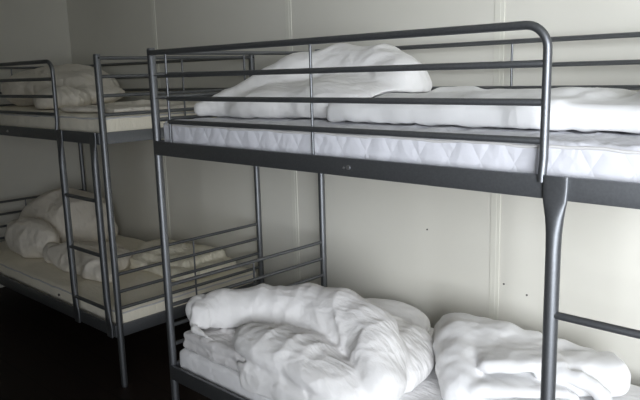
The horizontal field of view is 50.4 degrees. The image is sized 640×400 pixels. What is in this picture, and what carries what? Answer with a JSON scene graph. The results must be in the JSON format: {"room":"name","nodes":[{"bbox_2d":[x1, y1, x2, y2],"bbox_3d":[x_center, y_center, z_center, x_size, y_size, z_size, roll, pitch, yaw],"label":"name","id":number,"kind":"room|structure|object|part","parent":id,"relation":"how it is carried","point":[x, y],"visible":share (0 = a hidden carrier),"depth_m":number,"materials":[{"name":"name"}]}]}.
{"room":"dormitory","nodes":[
{"label":"dormitory","id":0,"kind":"room"},
{"bbox_2d":[0,0,81,287],"bbox_3d":[-3.668,-0.290,3.638,0.100,2.450,4.960,9,15,43],"label":"wall","id":1,"kind":"structure","parent":0,"point":[30,30],"depth_m":5.08,"materials":[{"name":"paint"}]},
{"bbox_2d":[0,287,229,399],"bbox_3d":[-1.297,1.312,1.654,6.580,0.100,5.160,9,15,43],"label":"floor","id":2,"kind":"structure","parent":0,"point":[46,354],"depth_m":3.73,"materials":[{"name":"black"}]},
{"bbox_2d":[0,54,263,387],"bbox_3d":[-1.427,-0.045,4.253,2.078,1.620,0.999,8,14,43],"label":"bunk bed","id":3,"kind":"object","parent":2,"relation":"on","point":[121,329],"visible":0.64,"depth_m":3.42,"materials":[{"name":"metal"}]},
{"bbox_3d":[-1.910,-0.601,3.934,1.622,0.366,0.029,8,14,43],"label":"guard rail","id":4,"kind":"part","parent":3,"relation":"part of","materials":[{"name":"metal"}]},
{"bbox_3d":[-1.755,-0.392,3.845,2.034,0.055,0.030,8,14,43],"label":"rail","id":5,"kind":"part","parent":3,"relation":"part of","materials":[{"name":"metal"}]},
{"bbox_3d":[-1.729,0.535,4.019,2.034,0.062,0.030,8,14,43],"label":"rail","id":6,"kind":"part","parent":3,"relation":"part of","materials":[{"name":"metal"}]},
{"bbox_3d":[-1.845,-0.225,5.283,0.033,1.617,0.033,8,14,43],"label":"post","id":7,"kind":"part","parent":3,"relation":"part of","materials":[{"name":"metal"}]},
{"bbox_2d":[0,105,215,132],"bbox_3d":[-1.432,-0.515,4.173,2.024,0.111,0.911,8,14,43],"label":"mattress","id":8,"kind":"object","parent":3,"relation":"on","point":[71,121],"visible":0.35,"depth_m":3.41,"materials":[{"name":"white fabric"}]},
{"bbox_2d":[1,64,124,108],"bbox_3d":[-1.655,-0.754,4.446,0.643,0.272,1.220,-9,13,-36],"label":"duvet","id":9,"kind":"object","parent":8,"relation":"on","point":[75,83],"visible":0.76,"depth_m":4.25,"materials":[{"name":"white fabric"}]},
{"bbox_2d":[60,99,200,112],"bbox_3d":[-0.958,-0.520,3.680,0.605,0.056,0.688,9,15,43],"label":"sheet","id":10,"kind":"object","parent":8,"relation":"on","point":[139,105],"visible":0.62,"depth_m":3.55,"materials":[{"name":"white fabric"}]},
{"bbox_3d":[-0.994,0.134,3.238,0.033,1.617,0.033,8,14,43],"label":"post","id":11,"kind":"part","parent":3,"relation":"part of","materials":[{"name":"metal"}]},
{"bbox_2d":[0,234,256,324],"bbox_3d":[-1.407,0.419,4.347,2.024,0.104,0.912,8,14,43],"label":"mattress","id":12,"kind":"object","parent":3,"relation":"on","point":[40,275],"visible":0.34,"depth_m":3.82,"materials":[{"name":"white fabric"}]},
{"bbox_2d":[5,217,59,257],"bbox_3d":[-1.884,0.239,4.431,0.513,0.244,0.234,9,15,43],"label":"pillow","id":13,"kind":"object","parent":12,"relation":"on","point":[27,237],"visible":0.88,"depth_m":4.32,"materials":[{"name":"white fabric"}]},
{"bbox_2d":[18,188,117,242],"bbox_3d":[-1.777,0.102,4.791,0.769,0.375,0.572,9,15,43],"label":"duvet","id":14,"kind":"object","parent":12,"relation":"on","point":[48,206],"visible":0.52,"depth_m":4.56,"materials":[{"name":"white fabric"}]},
{"bbox_2d":[42,241,132,282],"bbox_3d":[-1.335,0.328,4.115,0.776,0.158,0.433,9,15,43],"label":"duvet","id":15,"kind":"object","parent":12,"relation":"on","point":[87,265],"visible":0.62,"depth_m":4.00,"materials":[{"name":"white fabric"}]},
{"bbox_2d":[128,239,235,282],"bbox_3d":[-0.862,0.335,4.075,0.684,0.133,0.425,9,15,43],"label":"duvet","id":16,"kind":"object","parent":12,"relation":"on","point":[183,249],"visible":0.69,"depth_m":3.98,"materials":[{"name":"white fabric"}]},
{"bbox_3d":[-0.687,-0.356,3.491,0.014,0.055,0.922,8,14,43],"label":"rail","id":17,"kind":"part","parent":3,"relation":"part of","materials":[{"name":"metal"}]},
{"bbox_3d":[-1.113,-0.901,4.457,2.026,0.018,0.018,8,14,43],"label":"guard rail","id":18,"kind":"part","parent":3,"relation":"part of","materials":[{"name":"metal"}]},
{"bbox_3d":[-0.661,0.572,3.665,0.014,0.062,0.922,8,14,43],"label":"rail","id":19,"kind":"part","parent":3,"relation":"part of","materials":[{"name":"metal"}]},
{"bbox_3d":[-0.357,-0.008,3.901,0.033,1.617,0.033,8,14,43],"label":"post","id":20,"kind":"part","parent":3,"relation":"part of","materials":[{"name":"metal"}]},
{"bbox_2d":[147,21,639,399],"bbox_3d":[0.418,0.250,2.400,2.078,1.620,0.999,9,15,43],"label":"bunk bed","id":21,"kind":"object","parent":2,"relation":"on","point":[555,191],"visible":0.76,"depth_m":1.92,"materials":[{"name":"metal"}]},
{"bbox_3d":[-0.633,0.210,2.778,0.033,1.617,0.033,9,15,43],"label":"post","id":22,"kind":"part","parent":21,"relation":"part of","materials":[{"name":"metal"}]},
{"bbox_3d":[0.112,0.829,2.169,2.034,0.062,0.030,9,15,43],"label":"rail","id":23,"kind":"part","parent":21,"relation":"part of","materials":[{"name":"metal"}]},
{"bbox_3d":[0.011,0.069,3.434,0.033,1.617,0.033,9,15,43],"label":"post","id":24,"kind":"part","parent":21,"relation":"part of","materials":[{"name":"metal"}]},
{"bbox_3d":[-0.068,-0.307,2.086,1.622,0.366,0.029,9,15,43],"label":"guard rail","id":25,"kind":"part","parent":21,"relation":"part of","materials":[{"name":"metal"}]},
{"bbox_3d":[0.086,-0.098,1.996,2.034,0.055,0.030,9,15,43],"label":"rail","id":26,"kind":"part","parent":21,"relation":"part of","materials":[{"name":"metal"}]},
{"bbox_2d":[163,117,639,182],"bbox_3d":[0.412,-0.223,2.319,2.023,0.110,0.909,9,15,43],"label":"mattress","id":27,"kind":"object","parent":21,"relation":"on","point":[604,155],"visible":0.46,"depth_m":1.82,"materials":[{"name":"white fabric"}]},
{"bbox_2d":[194,43,431,118],"bbox_3d":[-0.004,-0.469,2.649,0.885,0.282,0.584,9,15,43],"label":"duvet","id":28,"kind":"object","parent":27,"relation":"on","point":[359,84],"visible":0.79,"depth_m":2.54,"materials":[{"name":"white fabric"}]},
{"bbox_2d":[327,86,639,133],"bbox_3d":[0.656,-0.310,2.072,1.268,0.145,0.599,9,15,43],"label":"duvet","id":29,"kind":"object","parent":27,"relation":"on","point":[582,109],"visible":0.88,"depth_m":1.89,"materials":[{"name":"white fabric"}]},
{"bbox_2d":[180,327,639,399],"bbox_3d":[0.438,0.712,2.494,2.018,0.099,0.904,9,15,43],"label":"mattress","id":30,"kind":"object","parent":21,"relation":"on","point":[227,378],"visible":0.1,"depth_m":2.61,"materials":[{"name":"white fabric"}]},
{"bbox_2d":[183,327,245,370],"bbox_3d":[-0.115,0.556,2.863,0.646,0.103,0.695,9,15,43],"label":"blanket","id":31,"kind":"object","parent":30,"relation":"on","point":[221,350],"visible":0.1,"depth_m":2.72,"materials":[{"name":"white fabric"}]},
{"bbox_2d":[185,283,434,399],"bbox_3d":[0.021,0.499,2.719,1.040,0.325,0.768,9,15,43],"label":"duvet","id":32,"kind":"object","parent":30,"relation":"on","point":[304,341],"visible":0.99,"depth_m":2.47,"materials":[{"name":"white fabric"}]},
{"bbox_2d":[365,298,429,331],"bbox_3d":[0.298,0.512,3.076,0.460,0.088,0.221,9,15,43],"label":"pillow","id":33,"kind":"object","parent":30,"relation":"on","point":[410,314],"visible":0.37,"depth_m":3.00,"materials":[{"name":"white fabric"}]},
{"bbox_2d":[432,313,630,399],"bbox_3d":[0.748,0.562,2.485,0.663,0.180,0.654,-1,11,2],"label":"duvet","id":34,"kind":"object","parent":30,"relation":"on","point":[477,358],"visible":0.9,"depth_m":2.30,"materials":[{"name":"white fabric"}]},
{"bbox_3d":[0.736,-0.606,2.600,2.026,0.018,0.018,9,15,43],"label":"guard rail","id":35,"kind":"part","parent":21,"relation":"part of","materials":[{"name":"metal"}]},
{"bbox_2d":[66,0,639,386],"bbox_3d":[0.419,-0.323,3.203,6.580,2.450,0.103,9,15,43],"label":"wall","id":36,"kind":"structure","parent":0,"point":[426,248],"depth_m":3.26,"materials":[{"name":"paint"}]},
{"bbox_2d":[150,0,170,239],"bbox_3d":[-1.065,-0.532,4.543,0.044,2.450,0.004,9,15,43],"label":"trim","id":37,"kind":"structure","parent":36,"relation":"attached to","point":[152,2],"depth_m":4.49,"materials":[{"name":"white"}]},
{"bbox_2d":[285,0,299,281],"bbox_3d":[-0.150,-0.395,3.675,0.044,2.450,0.004,9,15,43],"label":"trim","id":38,"kind":"structure","parent":36,"relation":"attached to","point":[288,18],"depth_m":3.74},
{"bbox_2d":[489,0,504,319],"bbox_3d":[0.738,-0.262,2.831,0.044,2.450,0.004,9,15,43],"label":"trim","id":39,"kind":"structure","parent":36,"relation":"attached to","point":[499,4],"depth_m":2.90,"materials":[{"name":"white"}]}
]}

